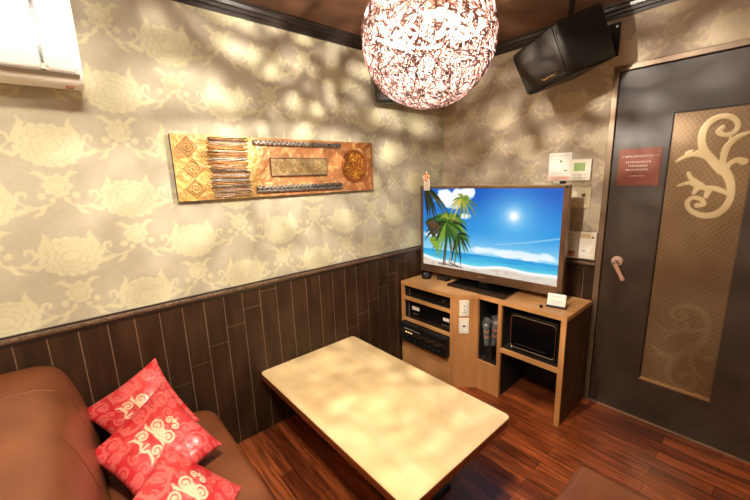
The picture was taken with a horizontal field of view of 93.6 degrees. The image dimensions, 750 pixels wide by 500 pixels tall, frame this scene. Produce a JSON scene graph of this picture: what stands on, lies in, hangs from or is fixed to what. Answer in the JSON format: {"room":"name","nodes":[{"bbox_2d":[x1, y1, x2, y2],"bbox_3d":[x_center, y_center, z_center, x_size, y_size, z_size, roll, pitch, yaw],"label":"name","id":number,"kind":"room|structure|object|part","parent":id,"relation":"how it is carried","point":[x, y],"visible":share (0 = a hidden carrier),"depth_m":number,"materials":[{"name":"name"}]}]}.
{"room":"entertainment venue","nodes":[
{"label":"entertainment venue","id":0,"kind":"room"},
{"bbox_2d":[0,0,442,337],"bbox_3d":[-0.610,-0.073,1.999,3.150,2.345,0.001,-12,15,-40],"label":"wall","id":1,"kind":"structure","parent":0,"point":[93,223],"depth_m":1.63,"materials":[{"name":"paper"}]},
{"bbox_2d":[0,0,83,90],"bbox_3d":[-1.392,-0.740,1.038,0.772,0.412,0.219,-12,15,-40],"label":"air conditioner","id":2,"kind":"object","parent":1,"relation":"attached to","point":[39,46],"visible":1,"depth_m":1.17,"materials":[{"name":"white plastic"}]},
{"bbox_3d":[-1.366,-0.711,0.937,0.650,0.326,0.028,-12,15,-40],"label":"panel","id":3,"kind":"part","parent":2,"relation":"part of","materials":[{"name":"white plastic"}]},
{"bbox_3d":[-1.081,-0.771,1.182,0.082,0.326,0.033,-12,15,-40],"label":"panel","id":4,"kind":"part","parent":2,"relation":"part of","materials":[{"name":"white plastic"}]},
{"bbox_2d":[0,245,420,349],"bbox_3d":[-0.596,0.185,2.046,3.150,0.043,0.015,-12,15,-40],"label":"chair rail","id":5,"kind":"object","parent":1,"relation":"attached to","point":[45,333],"visible":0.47,"depth_m":1.71,"materials":[{"name":"brown wood"}]},
{"bbox_2d":[0,251,429,443],"bbox_3d":[-0.584,0.634,2.143,3.150,0.900,0.004,-12,15,-40],"label":"panelling","id":6,"kind":"object","parent":1,"relation":"attached to","point":[214,354],"visible":0.55,"depth_m":1.98,"materials":[{"name":"brown wood"}]},
{"bbox_2d":[168,133,373,201],"bbox_3d":[-0.470,-0.473,2.012,1.212,0.308,0.048,-12,15,-40],"label":"artwork","id":7,"kind":"object","parent":1,"relation":"attached to","point":[205,167],"visible":1,"depth_m":1.90,"materials":[{"name":"gold"}]},
{"bbox_3d":[-0.429,-0.481,2.032,0.366,0.102,0.009,-12,15,-40],"label":"plaque frame","id":8,"kind":"part","parent":7,"relation":"part of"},
{"bbox_2d":[171,0,445,69],"bbox_3d":[-0.632,-1.186,1.752,3.150,0.065,0.046,-12,15,-40],"label":"crown molding","id":9,"kind":"structure","parent":1,"relation":"attached to","point":[241,9],"depth_m":1.87,"materials":[{"name":"black wood"}]},
{"bbox_2d":[375,70,453,103],"bbox_3d":[0.230,-1.086,2.394,0.527,0.204,0.331,-4,12,-10],"label":"wall speaker","id":10,"kind":"object","parent":1,"relation":"attached to","point":[381,98],"visible":0.2,"depth_m":2.25,"materials":[{"name":"black"}]},
{"bbox_2d":[243,0,623,60],"bbox_3d":[0.304,-1.056,0.682,3.150,0.050,2.900,-12,15,-40],"label":"ceiling","id":11,"kind":"structure","parent":0,"point":[516,17],"depth_m":1.90,"materials":[{"name":"paint"}]},
{"bbox_2d":[361,0,498,109],"bbox_3d":[0.181,-0.812,1.199,0.460,0.628,0.460,3,13,25],"label":"globe lamp","id":12,"kind":"object","parent":11,"relation":"hanging from","point":[381,11],"visible":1,"depth_m":1.11,"materials":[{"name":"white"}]},
{"bbox_2d":[423,1,432,14],"bbox_3d":[0.179,-0.843,1.192,0.036,0.076,0.036,-12,15,-40],"label":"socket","id":13,"kind":"object","parent":12,"relation":"attached to","point":[427,3],"depth_m":1.18,"materials":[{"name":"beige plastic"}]},
{"bbox_2d":[237,360,749,499],"bbox_3d":[0.402,1.284,1.180,3.200,0.050,2.900,-12,15,-40],"label":"floor","id":14,"kind":"structure","parent":0,"point":[533,458],"depth_m":1.85,"materials":[{"name":"brown wood"}]},
{"bbox_2d":[0,366,274,499],"bbox_3d":[-0.498,0.967,0.760,0.911,0.801,2.242,-12,15,-40],"label":"leather sofa","id":15,"kind":"object","parent":14,"relation":"on","point":[49,439],"visible":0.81,"depth_m":1.15,"materials":[{"name":"brown leather"}]},
{"bbox_3d":[-0.672,0.994,0.610,0.444,0.779,2.242,-12,15,-40],"label":"backrest","id":16,"kind":"part","parent":15,"relation":"part of","materials":[{"name":"brown leather"}]},
{"bbox_2d":[88,358,199,434],"bbox_3d":[-1.022,0.678,1.523,0.405,0.272,0.300,-12,15,-40],"label":"throw cushion","id":17,"kind":"object","parent":15,"relation":"on","point":[111,412],"visible":0.58,"depth_m":1.53,"materials":[{"name":"red fabric"}]},
{"bbox_2d":[96,382,221,495],"bbox_3d":[-0.855,0.746,1.386,0.404,0.216,0.333,4,13,27],"label":"throw cushion","id":18,"kind":"object","parent":15,"relation":"on","point":[132,452],"visible":0.81,"depth_m":1.37,"materials":[{"name":"red fabric"}]},
{"bbox_2d":[133,444,241,499],"bbox_3d":[-0.589,0.797,1.097,0.284,0.183,0.394,-3,12,-5],"label":"throw cushion","id":19,"kind":"object","parent":15,"relation":"on","point":[174,476],"visible":1,"depth_m":1.12,"materials":[{"name":"red fabric"}]},
{"bbox_3d":[-0.317,1.098,0.925,0.469,0.264,2.215,-12,15,-40],"label":"seat","id":20,"kind":"part","parent":15,"relation":"part of","materials":[{"name":"brown leather"}]},
{"bbox_2d":[262,336,508,499],"bbox_3d":[-0.017,0.931,1.887,0.691,0.385,1.196,-12,15,-40],"label":"table","id":21,"kind":"object","parent":14,"relation":"on","point":[407,431],"visible":1,"depth_m":1.66,"materials":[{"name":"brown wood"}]},
{"bbox_2d":[401,272,591,425],"bbox_3d":[0.789,0.615,2.539,0.500,0.688,1.177,-12,15,-40],"label":"tv cabinet","id":22,"kind":"object","parent":14,"relation":"on","point":[466,366],"visible":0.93,"depth_m":2.40,"materials":[{"name":"brown wood"}]},
{"bbox_3d":[0.410,0.552,2.970,0.498,0.662,0.023,-12,15,-40],"label":"panel","id":23,"kind":"part","parent":22,"relation":"part of","materials":[{"name":"brown wood"}]},
{"bbox_2d":[400,320,449,357],"bbox_3d":[0.480,0.636,2.740,0.384,0.150,0.454,-12,15,-40],"label":"amplifier","id":24,"kind":"object","parent":22,"relation":"on","point":[435,342],"visible":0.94,"depth_m":2.59,"materials":[{"name":"black metal"}]},
{"bbox_2d":[403,295,449,312],"bbox_3d":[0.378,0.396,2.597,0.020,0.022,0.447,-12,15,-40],"label":"shelf","id":25,"kind":"object","parent":22,"relation":"attached to","point":[405,297],"depth_m":2.59,"materials":[{"name":"brown wood"}]},
{"bbox_2d":[422,272,431,278],"bbox_3d":[0.409,0.198,2.790,0.080,0.050,0.080,-12,15,-40],"label":"remote","id":26,"kind":"object","parent":22,"relation":"on","point":[426,275],"visible":1,"depth_m":2.76,"materials":[{"name":"black plastic"}]},
{"bbox_2d":[404,316,449,336],"bbox_3d":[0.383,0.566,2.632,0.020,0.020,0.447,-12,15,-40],"label":"shelf","id":27,"kind":"object","parent":22,"relation":"attached to","point":[443,331],"depth_m":2.62,"materials":[{"name":"brown wood"}]},
{"bbox_2d":[408,301,449,330],"bbox_3d":[0.543,0.462,2.748,0.386,0.122,0.424,-12,15,-40],"label":"box","id":28,"kind":"object","parent":22,"relation":"on","point":[433,316],"visible":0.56,"depth_m":2.62,"materials":[{"name":"black metal"}]},
{"bbox_2d":[409,287,449,306],"bbox_3d":[0.531,0.326,2.711,0.348,0.055,0.417,-12,15,-40],"label":"box","id":29,"kind":"object","parent":22,"relation":"on","point":[439,299],"visible":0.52,"depth_m":2.61,"materials":[{"name":"black metal"}]},
{"bbox_2d":[437,275,450,281],"bbox_3d":[0.532,0.218,2.722,0.059,0.029,0.095,-12,15,-40],"label":"hub","id":30,"kind":"object","parent":22,"relation":"on","point":[440,277],"visible":1,"depth_m":2.70,"materials":[{"name":"black plastic"}]},
{"bbox_2d":[459,318,468,333],"bbox_3d":[0.609,0.520,2.413,0.067,0.113,0.007,-1,12,4],"label":"outlet plate","id":31,"kind":"object","parent":22,"relation":"attached to","point":[463,322],"depth_m":2.41,"materials":[{"name":"white plastic"}]},
{"bbox_2d":[459,300,468,315],"bbox_3d":[0.605,0.395,2.387,0.067,0.116,0.007,-1,12,4],"label":"outlet plate","id":32,"kind":"object","parent":22,"relation":"attached to","point":[463,304],"depth_m":2.38,"materials":[{"name":"white plastic"}]},
{"bbox_3d":[0.627,0.651,2.451,0.164,0.662,0.016,-1,12,4],"label":"angled panel","id":33,"kind":"part","parent":22,"relation":"part of","materials":[{"name":"brown wood"}]},
{"bbox_2d":[484,343,494,360],"bbox_3d":[0.800,0.708,2.455,0.068,0.105,0.068,-12,15,-40],"label":"microphone stand","id":34,"kind":"object","parent":22,"relation":"on","point":[489,350],"visible":0.93,"depth_m":2.43,"materials":[{"name":"black plastic"}]},
{"bbox_2d":[483,323,489,347],"bbox_3d":[0.773,0.607,2.448,0.078,0.263,0.080,0,12,9],"label":"microphone","id":35,"kind":"object","parent":34,"relation":"in","point":[486,325],"visible":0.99,"depth_m":2.43,"materials":[{"name":"grey"}]},
{"bbox_2d":[483,323,489,328],"bbox_3d":[0.770,0.525,2.433,0.042,0.042,0.042,-12,15,-40],"label":"grille","id":36,"kind":"object","parent":35,"relation":"attached to","point":[486,325],"depth_m":2.42,"materials":[{"name":"grey metal"}]},
{"bbox_2d":[491,320,497,350],"bbox_3d":[0.830,0.595,2.406,0.078,0.300,0.080,0,12,9],"label":"microphone","id":37,"kind":"object","parent":34,"relation":"in","point":[495,323],"visible":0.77,"depth_m":2.40,"materials":[{"name":"grey"}]},
{"bbox_2d":[420,185,571,299],"bbox_3d":[0.742,-0.085,2.451,0.263,0.718,1.064,-12,15,-40],"label":"television","id":38,"kind":"object","parent":22,"relation":"on","point":[501,241],"visible":1,"depth_m":2.38,"materials":[{"name":"plastic"},{"name":"glass"}]},
{"bbox_2d":[423,171,429,190],"bbox_3d":[0.393,-0.527,2.688,0.010,0.145,0.068,-12,15,-40],"label":"charm","id":39,"kind":"object","parent":38,"relation":"on","point":[426,180],"visible":1,"depth_m":2.69,"materials":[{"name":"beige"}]},
{"bbox_2d":[500,347,556,372],"bbox_3d":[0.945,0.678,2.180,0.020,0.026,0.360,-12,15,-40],"label":"shelf","id":40,"kind":"object","parent":22,"relation":"attached to","point":[551,367],"depth_m":2.17,"materials":[{"name":"brown wood"}]},
{"bbox_2d":[509,310,560,361],"bbox_3d":[1.069,0.517,2.256,0.281,0.250,0.300,-12,15,-40],"label":"speaker","id":41,"kind":"object","parent":22,"relation":"on","point":[538,335],"visible":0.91,"depth_m":2.16,"materials":[{"name":"black plastic"}]},
{"bbox_3d":[0.968,0.589,2.698,0.011,0.662,1.110,-12,15,-40],"label":"panel","id":42,"kind":"part","parent":22,"relation":"part of","materials":[{"name":"black wood"}]},
{"bbox_2d":[546,293,566,309],"bbox_3d":[1.082,0.304,2.096,0.110,0.078,0.035,7,15,38],"label":"card holder","id":43,"kind":"object","parent":22,"relation":"on","point":[553,300],"visible":1,"depth_m":2.10,"materials":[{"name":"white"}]},
{"bbox_3d":[1.217,0.692,2.156,0.370,0.662,0.018,-12,15,-40],"label":"panel","id":44,"kind":"part","parent":22,"relation":"part of","materials":[{"name":"brown wood"}]},
{"bbox_2d":[555,466,646,499],"bbox_3d":[0.789,1.068,1.101,0.448,0.380,0.460,-12,15,-40],"label":"stool","id":45,"kind":"object","parent":14,"relation":"on","point":[585,483],"visible":1,"depth_m":1.24,"materials":[{"name":"brown leather"}]},
{"bbox_2d":[587,397,749,463],"bbox_3d":[1.689,1.038,2.029,0.024,0.006,0.840,-12,15,-40],"label":"threshold","id":46,"kind":"object","parent":14,"relation":"on","point":[588,398],"visible":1,"depth_m":2.01,"materials":[{"name":"black metal"}]},
{"bbox_2d":[443,0,749,260],"bbox_3d":[1.529,-0.131,1.930,0.001,2.345,2.900,-12,15,-40],"label":"wall","id":47,"kind":"structure","parent":0,"point":[499,133],"depth_m":2.21,"materials":[{"name":"paper"}]},
{"bbox_2d":[553,181,565,183],"bbox_3d":[1.181,-0.433,2.255,0.012,0.018,0.076,-12,15,-40],"label":"clip","id":48,"kind":"object","parent":47,"relation":"attached to","point":[554,182],"visible":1,"depth_m":2.25,"materials":[{"name":"white plastic"}]},
{"bbox_2d":[548,152,572,180],"bbox_3d":[1.176,-0.529,2.241,0.007,0.173,0.137,-12,15,-40],"label":"paper notice","id":49,"kind":"object","parent":47,"relation":"attached to","point":[559,163],"visible":1,"depth_m":2.24,"materials":[{"name":"white paper"}]},
{"bbox_2d":[446,0,678,68],"bbox_3d":[1.490,-1.241,1.668,0.046,0.065,2.854,-12,15,-40],"label":"crown molding","id":50,"kind":"structure","parent":47,"relation":"attached to","point":[624,8],"depth_m":1.91,"materials":[{"name":"black wood"}]},
{"bbox_2d":[564,264,594,386],"bbox_3d":[0.990,0.465,2.708,0.004,0.900,1.183,-12,15,-40],"label":"panelling","id":51,"kind":"object","parent":47,"relation":"attached to","point":[579,280],"visible":0.07,"depth_m":2.26,"materials":[{"name":"brown wood"}]},
{"bbox_2d":[566,258,595,267],"bbox_3d":[0.975,0.017,2.607,0.015,0.043,1.170,-12,15,-40],"label":"chair rail","id":52,"kind":"object","parent":47,"relation":"attached to","point":[571,261],"visible":0.34,"depth_m":2.23,"materials":[{"name":"brown wood"}]},
{"bbox_3d":[0.974,0.013,2.607,0.015,0.023,1.170,-12,15,-40],"label":"moulding","id":53,"kind":"part","parent":52,"relation":"part of","materials":[{"name":"brown wood"}]},
{"bbox_2d":[570,158,592,180],"bbox_3d":[1.254,-0.489,2.146,0.023,0.128,0.116,-12,15,-40],"label":"thermostat","id":54,"kind":"object","parent":47,"relation":"attached to","point":[580,169],"visible":1,"depth_m":2.14,"materials":[{"name":"beige plastic"}]},
{"bbox_2d":[571,187,591,207],"bbox_3d":[1.264,-0.323,2.175,0.023,0.125,0.117,-12,15,-40],"label":"light switch","id":55,"kind":"object","parent":47,"relation":"attached to","point":[581,196],"visible":0.91,"depth_m":2.17,"materials":[{"name":"beige plastic"}]},
{"bbox_2d":[567,230,597,259],"bbox_3d":[1.289,-0.033,2.215,0.026,0.168,0.182,-12,15,-40],"label":"intercom panel","id":56,"kind":"object","parent":47,"relation":"attached to","point":[583,245],"visible":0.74,"depth_m":2.19,"materials":[{"name":"beige plastic"}]},
{"bbox_2d":[567,250,574,255],"bbox_3d":[1.248,0.020,2.259,0.001,0.035,0.067,-12,15,-40],"label":"photo","id":57,"kind":"object","parent":56,"relation":"attached to","point":[569,252],"depth_m":2.25},
{"bbox_2d":[608,22,621,56],"bbox_3d":[1.283,-1.153,1.956,0.016,0.170,0.130,-12,15,-40],"label":"wall plate","id":58,"kind":"object","parent":47,"relation":"attached to","point":[614,29],"visible":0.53,"depth_m":1.92,"materials":[{"name":"black"}]},
{"bbox_2d":[513,0,615,94],"bbox_3d":[1.034,-1.061,1.842,0.572,0.459,0.278,-5,12,-16],"label":"wall speaker","id":59,"kind":"object","parent":58,"relation":"attached to","point":[575,44],"visible":1,"depth_m":1.72,"materials":[{"name":"black plastic"}]},
{"bbox_2d":[514,27,566,91],"bbox_3d":[0.819,-0.945,1.777,0.104,0.254,0.258,-12,15,-40],"label":"grille","id":60,"kind":"object","parent":59,"relation":"attached to","point":[542,63],"depth_m":1.75,"materials":[{"name":"grey"}]},
{"bbox_2d":[583,38,749,398],"bbox_3d":[1.673,0.041,1.840,0.072,2.035,0.893,-12,15,-40],"label":"door frame","id":61,"kind":"structure","parent":47,"relation":"attached to","point":[743,43],"depth_m":2.02,"materials":[{"name":"wood"}]},
{"bbox_2d":[589,47,749,461],"bbox_3d":[1.648,0.060,1.822,0.099,1.994,0.823,-12,15,-40],"label":"door","id":62,"kind":"structure","parent":47,"relation":"in","point":[671,352],"depth_m":1.86,"materials":[{"name":"dark painted metal"},{"name":"patterned glass"}]},
{"bbox_3d":[1.415,0.120,2.049,0.013,0.116,0.076,-10,14,-35],"label":"lever","id":63,"kind":"part","parent":62,"relation":"part of","materials":[{"name":"orange metal"}]},
{"bbox_2d":[616,147,662,185],"bbox_3d":[1.451,-0.457,1.939,0.004,0.200,0.193,-12,15,-40],"label":"notice","id":64,"kind":"object","parent":62,"relation":"attached to","point":[638,166],"visible":1,"depth_m":1.93,"materials":[{"name":"paper"}]},
{"bbox_3d":[1.657,0.049,1.839,0.001,1.487,0.303,-12,15,-40],"label":"glass panel","id":65,"kind":"part","parent":62,"relation":"part of","materials":[{"name":"brown glass"}]}
]}

